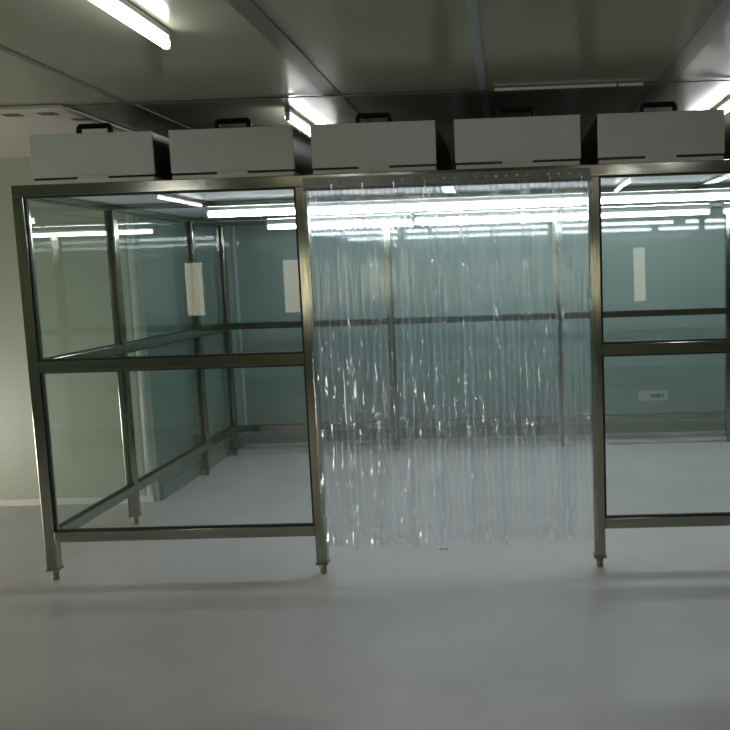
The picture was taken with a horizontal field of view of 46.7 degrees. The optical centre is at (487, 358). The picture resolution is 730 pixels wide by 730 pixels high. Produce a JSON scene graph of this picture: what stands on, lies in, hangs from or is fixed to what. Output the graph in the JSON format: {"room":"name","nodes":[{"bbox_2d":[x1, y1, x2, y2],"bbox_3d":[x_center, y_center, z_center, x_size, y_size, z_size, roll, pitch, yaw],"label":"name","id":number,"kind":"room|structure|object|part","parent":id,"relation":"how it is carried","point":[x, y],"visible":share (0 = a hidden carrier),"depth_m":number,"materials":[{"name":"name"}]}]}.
{"room":"clean room","nodes":[
{"label":"clean room","id":0,"kind":"room"},
{"bbox_2d":[0,157,144,498],"bbox_3d":[-3.592,-0.160,5.670,2.388,2.372,0.100,-2,6,1],"label":"wall","id":1,"kind":"structure","parent":0,"point":[69,242],"depth_m":5.61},
{"bbox_2d":[0,496,153,505],"bbox_3d":[-3.523,1.001,5.739,2.453,0.045,0.012,-2,6,1],"label":"baseboard","id":2,"kind":"structure","parent":1,"relation":"attached to","point":[75,500],"depth_m":5.72,"materials":[{"name":"paint"}]},
{"bbox_2d":[122,213,243,501],"bbox_3d":[-2.329,-0.296,6.529,0.100,2.372,1.895,-2,6,1],"label":"wall","id":3,"kind":"structure","parent":0,"point":[160,244],"depth_m":6.09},
{"bbox_2d":[125,214,154,501],"bbox_3d":[-2.358,-0.195,5.612,0.072,2.372,0.072,-2,6,1],"label":"trim","id":4,"kind":"structure","parent":3,"relation":"attached to","point":[128,218],"depth_m":5.58,"materials":[{"name":"metal"}]},
{"bbox_2d":[161,434,246,499],"bbox_3d":[-2.235,0.829,6.665,0.012,0.100,1.843,-2,6,1],"label":"baseboard","id":5,"kind":"structure","parent":3,"relation":"attached to","point":[170,487],"depth_m":6.30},
{"bbox_2d":[0,431,729,729],"bbox_3d":[0.437,1.373,1.787,10.750,0.100,11.760,-2,6,1],"label":"floor","id":6,"kind":"structure","parent":0,"point":[518,625],"depth_m":3.88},
{"bbox_2d":[11,159,729,579],"bbox_3d":[0.575,-0.096,5.522,5.683,2.000,2.918,-2,6,1],"label":"metal frame","id":7,"kind":"object","parent":6,"relation":"on","point":[186,201],"visible":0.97,"depth_m":4.26,"materials":[{"name":"metal"}]},
{"bbox_3d":[-2.265,0.142,4.176,0.055,1.883,0.055,-2,6,1],"label":"post","id":8,"kind":"part","parent":7,"relation":"part of","materials":[{"name":"metal"}]},
{"bbox_3d":[-2.258,-0.012,4.625,0.055,0.055,0.872,-2,6,1],"label":"rail","id":9,"kind":"part","parent":7,"relation":"part of","materials":[{"name":"metal"}]},
{"bbox_3d":[-2.229,0.860,4.720,0.055,0.055,0.872,-2,6,1],"label":"rail","id":10,"kind":"part","parent":7,"relation":"part of","materials":[{"name":"metal"}]},
{"bbox_2d":[29,123,172,184],"bbox_3d":[-1.906,-1.066,4.605,0.602,0.290,1.193,-2,6,1],"label":"box","id":11,"kind":"object","parent":7,"relation":"on","point":[110,156],"visible":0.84,"depth_m":4.02,"materials":[{"name":"metal"}]},
{"bbox_3d":[-1.923,-1.124,4.057,0.188,0.055,0.028,-2,6,1],"label":"handle","id":12,"kind":"part","parent":11,"relation":"part of","materials":[{"name":"black plastic"}]},
{"bbox_3d":[-2.244,0.041,5.097,0.055,1.883,0.055,-2,6,1],"label":"post","id":13,"kind":"part","parent":7,"relation":"part of","materials":[{"name":"metal"}]},
{"bbox_3d":[-2.233,-0.131,5.709,0.055,0.055,1.199,-2,6,1],"label":"rail","id":14,"kind":"part","parent":7,"relation":"part of","materials":[{"name":"metal"}]},
{"bbox_3d":[-1.573,0.017,4.147,1.337,0.055,0.055,-2,6,1],"label":"rail","id":15,"kind":"part","parent":7,"relation":"part of","materials":[{"name":"metal"}]},
{"bbox_3d":[-2.204,0.741,5.804,0.055,0.055,1.199,-2,6,1],"label":"rail","id":16,"kind":"part","parent":7,"relation":"part of","materials":[{"name":"metal"}]},
{"bbox_3d":[-1.544,0.889,4.242,1.337,0.055,0.055,-2,6,1],"label":"rail","id":17,"kind":"part","parent":7,"relation":"part of","materials":[{"name":"metal"}]},
{"bbox_3d":[-2.216,-0.096,6.343,0.055,1.883,0.055,-2,6,1],"label":"post","id":18,"kind":"part","parent":7,"relation":"part of","materials":[{"name":"metal"}]},
{"bbox_3d":[-2.212,-0.236,6.667,0.055,0.055,0.619,-2,6,1],"label":"rail","id":19,"kind":"part","parent":7,"relation":"part of","materials":[{"name":"metal"}]},
{"bbox_3d":[-2.183,0.635,6.762,0.055,0.055,0.619,-2,6,1],"label":"rail","id":20,"kind":"part","parent":7,"relation":"part of","materials":[{"name":"metal"}]},
{"bbox_3d":[-2.201,-0.169,7.013,0.055,1.883,0.055,-2,6,1],"label":"post","id":21,"kind":"part","parent":7,"relation":"part of","materials":[{"name":"metal"}]},
{"bbox_2d":[168,118,313,179],"bbox_3d":[-1.224,-1.086,4.587,0.602,0.290,1.193,-2,6,1],"label":"box","id":22,"kind":"object","parent":7,"relation":"on","point":[248,151],"visible":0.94,"depth_m":4.00,"materials":[{"name":"metal"}]},
{"bbox_3d":[-1.241,-1.144,4.039,0.188,0.055,0.028,-2,6,1],"label":"handle","id":23,"kind":"part","parent":22,"relation":"part of","materials":[{"name":"black plastic"}]},
{"bbox_2d":[206,204,294,217],"bbox_3d":[-1.460,-0.912,5.121,0.547,0.063,0.038,-2,6,1],"label":"tube light","id":24,"kind":"object","parent":7,"relation":"attached to","point":[292,211],"depth_m":5.11,"materials":[{"name":"white plastic"}]},
{"bbox_3d":[-1.509,-0.294,6.984,1.337,0.055,0.055,-2,6,1],"label":"rail","id":25,"kind":"part","parent":7,"relation":"part of","materials":[{"name":"metal"}]},
{"bbox_3d":[-0.874,0.100,4.140,0.055,1.883,0.055,-2,6,1],"label":"post","id":26,"kind":"part","parent":7,"relation":"part of","materials":[{"name":"metal"}]},
{"bbox_3d":[-1.480,0.578,7.078,1.337,0.055,0.055,-2,6,1],"label":"rail","id":27,"kind":"part","parent":7,"relation":"part of","materials":[{"name":"metal"}]},
{"bbox_2d":[266,214,412,229],"bbox_3d":[-1.190,-1.099,6.654,1.175,0.086,0.038,-2,6,1],"label":"tube light","id":28,"kind":"object","parent":7,"relation":"attached to","point":[353,219],"visible":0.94,"depth_m":6.64,"materials":[{"name":"white plastic"}]},
{"bbox_2d":[310,201,394,213],"bbox_3d":[-0.830,-0.932,5.105,0.521,0.063,0.038,-2,6,1],"label":"tube light","id":29,"kind":"object","parent":7,"relation":"attached to","point":[374,208],"depth_m":5.09,"materials":[{"name":"white plastic"}]},
{"bbox_2d":[310,112,450,174],"bbox_3d":[-0.537,-1.107,4.569,0.602,0.290,1.193,-2,6,1],"label":"box","id":30,"kind":"object","parent":7,"relation":"on","point":[389,146],"visible":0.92,"depth_m":3.98,"materials":[{"name":"metal"}]},
{"bbox_3d":[-0.555,-1.165,4.021,0.188,0.055,0.028,-2,6,1],"label":"handle","id":31,"kind":"part","parent":30,"relation":"part of","materials":[{"name":"black plastic"}]},
{"bbox_3d":[-0.537,-1.095,4.578,0.596,0.203,1.178,-2,6,1],"label":"casing","id":32,"kind":"part","parent":30,"relation":"part of","materials":[{"name":"grey metal"}]},
{"bbox_3d":[-0.810,-0.212,6.977,0.055,1.883,0.055,-2,6,1],"label":"post","id":33,"kind":"part","parent":7,"relation":"part of","materials":[{"name":"metal"}]},
{"bbox_2d":[302,168,589,190],"bbox_3d":[-0.202,-0.861,3.974,1.385,0.063,0.034,-2,6,1],"label":"rail","id":34,"kind":"object","parent":7,"relation":"attached to","point":[538,175],"visible":1,"depth_m":3.98,"materials":[{"name":"metal"}]},
{"bbox_2d":[376,182,418,518],"bbox_3d":[-0.467,0.042,4.073,0.203,1.788,0.030,-2,6,1],"label":"curtain strip","id":35,"kind":"object","parent":34,"relation":"hanging from","point":[393,182],"visible":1,"depth_m":4.03,"materials":[{"name":"clear plastic"}]},
{"bbox_2d":[408,180,447,546],"bbox_3d":[-0.318,0.045,4.030,0.203,1.796,0.077,-2,6,1],"label":"curtain strip","id":36,"kind":"object","parent":34,"relation":"hanging from","point":[424,180],"visible":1,"depth_m":4.03,"materials":[{"name":"clear plastic"}]},
{"bbox_2d":[426,179,477,511],"bbox_3d":[-0.168,0.034,4.065,0.203,1.791,0.029,-2,6,1],"label":"curtain strip","id":37,"kind":"object","parent":34,"relation":"hanging from","point":[455,179],"visible":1,"depth_m":4.01,"materials":[{"name":"clear plastic"}]},
{"bbox_2d":[519,176,574,539],"bbox_3d":[0.290,0.023,4.032,0.223,1.792,0.036,-2,6,1],"label":"curtain strip","id":38,"kind":"object","parent":34,"relation":"hanging from","point":[549,176],"visible":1,"depth_m":3.95,"materials":[{"name":"clear plastic"}]},
{"bbox_2d":[551,175,598,534],"bbox_3d":[0.430,0.015,4.051,0.201,1.789,0.034,-2,6,1],"label":"curtain strip","id":39,"kind":"object","parent":34,"relation":"hanging from","point":[581,175],"visible":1,"depth_m":4.06,"materials":[{"name":"clear plastic"}]},
{"bbox_3d":[-0.108,-0.337,6.947,1.357,0.055,0.055,-2,6,1],"label":"rail","id":40,"kind":"part","parent":7,"relation":"part of","materials":[{"name":"metal"}]},
{"bbox_3d":[-0.079,0.535,7.042,1.357,0.055,0.055,-2,6,1],"label":"rail","id":41,"kind":"part","parent":7,"relation":"part of","materials":[{"name":"metal"}]},
{"bbox_2d":[413,209,560,224],"bbox_3d":[-0.006,-1.135,6.623,1.175,0.086,0.038,-2,6,1],"label":"tube light","id":42,"kind":"object","parent":7,"relation":"attached to","point":[496,214],"visible":0.94,"depth_m":6.61,"materials":[{"name":"white plastic"}]},
{"bbox_2d":[394,194,585,210],"bbox_3d":[0.014,-0.968,5.082,1.175,0.086,0.038,-2,6,1],"label":"tube light","id":43,"kind":"object","parent":7,"relation":"attached to","point":[565,196],"visible":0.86,"depth_m":5.07,"materials":[{"name":"white plastic"}]},
{"bbox_2d":[454,107,580,168],"bbox_3d":[0.154,-1.128,4.551,0.602,0.290,1.193,-2,6,1],"label":"box","id":44,"kind":"object","parent":7,"relation":"on","point":[531,141],"visible":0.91,"depth_m":3.96,"materials":[{"name":"metal"}]},
{"bbox_3d":[0.137,-1.186,4.003,0.188,0.055,0.028,-2,6,1],"label":"handle","id":45,"kind":"part","parent":44,"relation":"part of","materials":[{"name":"black plastic"}]},
{"bbox_3d":[0.601,-0.255,6.940,0.055,1.883,0.055,-2,6,1],"label":"post","id":46,"kind":"part","parent":7,"relation":"part of","materials":[{"name":"metal"}]},
{"bbox_3d":[0.537,0.057,4.103,0.055,1.883,0.055,-2,6,1],"label":"post","id":47,"kind":"part","parent":7,"relation":"part of","materials":[{"name":"metal"}]},
{"bbox_2d":[562,204,710,219],"bbox_3d":[1.178,-1.172,6.593,1.175,0.086,0.038,-2,6,1],"label":"tube light","id":48,"kind":"object","parent":7,"relation":"attached to","point":[582,211],"visible":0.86,"depth_m":6.58,"materials":[{"name":"white plastic"}]},
{"bbox_3d":[1.300,-0.380,6.910,1.351,0.055,0.055,-2,6,1],"label":"rail","id":49,"kind":"part","parent":7,"relation":"part of","materials":[{"name":"metal"}]},
{"bbox_3d":[1.329,0.492,7.005,1.351,0.055,0.055,-2,6,1],"label":"rail","id":50,"kind":"part","parent":7,"relation":"part of","materials":[{"name":"metal"}]},
{"bbox_2d":[580,101,724,164],"bbox_3d":[0.837,-1.149,4.534,0.602,0.290,1.193,-2,6,1],"label":"box","id":51,"kind":"object","parent":7,"relation":"on","point":[642,136],"visible":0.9,"depth_m":3.95,"materials":[{"name":"metal"}]},
{"bbox_3d":[0.820,-1.207,3.986,0.188,0.055,0.028,-2,6,1],"label":"handle","id":52,"kind":"part","parent":51,"relation":"part of","materials":[{"name":"black plastic"}]},
{"bbox_2d":[601,189,729,203],"bbox_3d":[1.198,-1.004,5.051,1.175,0.086,0.038,-2,6,1],"label":"tube light","id":53,"kind":"object","parent":7,"relation":"attached to","point":[706,191],"visible":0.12,"depth_m":5.04,"materials":[{"name":"white plastic"}]},
{"bbox_3d":[1.236,-0.068,4.074,1.351,0.055,0.055,-2,6,1],"label":"rail","id":54,"kind":"part","parent":7,"relation":"part of","materials":[{"name":"metal"}]},
{"bbox_3d":[1.265,0.803,4.168,1.351,0.055,0.055,-2,6,1],"label":"rail","id":55,"kind":"part","parent":7,"relation":"part of","materials":[{"name":"metal"}]},
{"bbox_2d":[722,203,729,213],"bbox_3d":[2.447,-1.210,6.560,1.175,0.086,0.038,-2,6,1],"label":"tube light","id":56,"kind":"object","parent":7,"relation":"attached to","point":[725,206],"visible":0.94,"depth_m":6.56,"materials":[{"name":"white plastic"}]},
{"bbox_3d":[2.006,-0.297,6.903,0.055,1.883,0.055,-2,6,1],"label":"post","id":57,"kind":"part","parent":7,"relation":"part of","materials":[{"name":"metal"}]},
{"bbox_2d":[0,0,729,164],"bbox_3d":[0.356,-1.075,1.520,10.750,0.118,11.760,-2,6,1],"label":"ceiling","id":58,"kind":"structure","parent":0,"point":[359,46],"depth_m":3.37,"materials":[{"name":"metal"}]},
{"bbox_2d":[0,114,22,116],"bbox_3d":[-2.353,-1.205,4.103,0.084,0.003,0.060,-2,6,1],"label":"ceiling slot","id":59,"kind":"object","parent":58,"relation":"attached to","point":[6,115],"visible":1,"depth_m":4.10,"materials":[{"name":"grey metal"}]},
{"bbox_2d":[37,112,59,115],"bbox_3d":[-2.173,-1.210,4.099,0.084,0.003,0.060,-2,6,1],"label":"ceiling slot","id":60,"kind":"object","parent":58,"relation":"attached to","point":[45,113],"visible":1,"depth_m":4.09,"materials":[{"name":"grey metal"}]},
{"bbox_2d":[71,118,91,120],"bbox_3d":[-2.090,-1.231,4.265,0.084,0.003,0.060,-2,6,1],"label":"ceiling slot","id":61,"kind":"object","parent":58,"relation":"attached to","point":[75,119],"visible":1,"depth_m":4.26,"materials":[{"name":"grey metal"}]},
{"bbox_2d":[0,45,189,129],"bbox_3d":[-1.786,-0.967,1.581,0.030,0.004,11.560,-2,6,1],"label":"trim","id":62,"kind":"structure","parent":58,"relation":"attached to","point":[7,50],"depth_m":3.55,"materials":[{"name":"grey metal"}]},
{"bbox_2d":[89,0,170,49],"bbox_3d":[-1.115,-1.027,2.248,0.034,0.065,1.200,-2,6,1],"label":"tube light","id":63,"kind":"object","parent":58,"relation":"attached to","point":[126,12],"visible":1,"depth_m":2.60,"materials":[{"name":"white plastic"}]},
{"bbox_2d":[226,0,367,122],"bbox_3d":[-0.792,-0.997,1.555,0.075,0.004,11.560,-2,6,1],"label":"trim","id":64,"kind":"structure","parent":58,"relation":"attached to","point":[248,9],"depth_m":3.14,"materials":[{"name":"grey metal"}]},
{"bbox_2d":[284,108,311,135],"bbox_3d":[-1.007,-1.310,4.816,0.034,0.065,1.200,-2,6,1],"label":"tube light","id":65,"kind":"object","parent":58,"relation":"attached to","point":[291,116],"visible":0.4,"depth_m":4.38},
{"bbox_2d":[63,80,729,106],"bbox_3d":[1.821,-1.335,3.898,7.730,0.005,0.020,-2,6,1],"label":"trim","id":66,"kind":"structure","parent":58,"relation":"attached to","point":[705,80],"depth_m":3.96,"materials":[{"name":"grey metal"}]},
{"bbox_2d":[466,0,489,117],"bbox_3d":[-0.077,-1.018,1.536,0.035,0.004,11.560,-2,6,1],"label":"trim","id":67,"kind":"structure","parent":58,"relation":"attached to","point":[472,8],"depth_m":3.22,"materials":[{"name":"grey metal"}]},
{"bbox_2d":[495,83,616,90],"bbox_3d":[0.319,-1.283,3.919,0.575,0.012,0.016,-2,6,1],"label":"trim","id":68,"kind":"structure","parent":58,"relation":"attached to","point":[609,84],"depth_m":3.91,"materials":[{"name":"grey metal"}]},
{"bbox_2d":[618,82,642,85],"bbox_3d":[0.674,-1.294,3.910,0.115,0.012,0.016,-2,6,1],"label":"trim","id":69,"kind":"structure","parent":58,"relation":"attached to","point":[635,83],"depth_m":3.90,"materials":[{"name":"white metal"}]},
{"bbox_2d":[632,0,729,112],"bbox_3d":[0.782,-1.045,1.514,0.080,0.004,11.560,-2,6,1],"label":"trim","id":70,"kind":"structure","parent":58,"relation":"attached to","point":[720,16],"depth_m":3.33,"materials":[{"name":"grey metal"}]},
{"bbox_2d":[712,96,729,113],"bbox_3d":[1.276,-1.380,4.756,0.034,0.065,1.200,-2,6,1],"label":"tube light","id":71,"kind":"object","parent":58,"relation":"attached to","point":[725,104],"visible":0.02,"depth_m":4.39,"materials":[{"name":"white plastic"}]},
{"bbox_2d":[235,209,724,432],"bbox_3d":[1.721,-0.528,7.416,8.162,2.372,0.100,-2,6,1],"label":"wall","id":72,"kind":"structure","parent":0,"point":[671,261],"depth_m":7.41,"materials":[{"name":"teal paint"}]},
{"bbox_2d":[230,226,247,433],"bbox_3d":[-2.248,-0.450,7.452,0.040,2.272,0.040,-2,6,1],"label":"trim","id":73,"kind":"structure","parent":72,"relation":"attached to","point":[233,240],"depth_m":7.45,"materials":[{"name":"grey metal"}]},
{"bbox_2d":[246,419,724,443],"bbox_3d":[1.813,0.606,7.478,8.050,0.100,0.020,-2,6,1],"label":"baseboard","id":74,"kind":"structure","parent":72,"relation":"attached to","point":[684,425],"depth_m":7.52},
{"bbox_2d":[638,390,667,400],"bbox_3d":[1.487,0.333,7.464,0.265,0.088,0.003,-2,6,1],"label":"sticker","id":75,"kind":"object","parent":72,"relation":"attached to","point":[642,395],"visible":1,"depth_m":7.46,"materials":[{"name":"white paper"}]}
]}

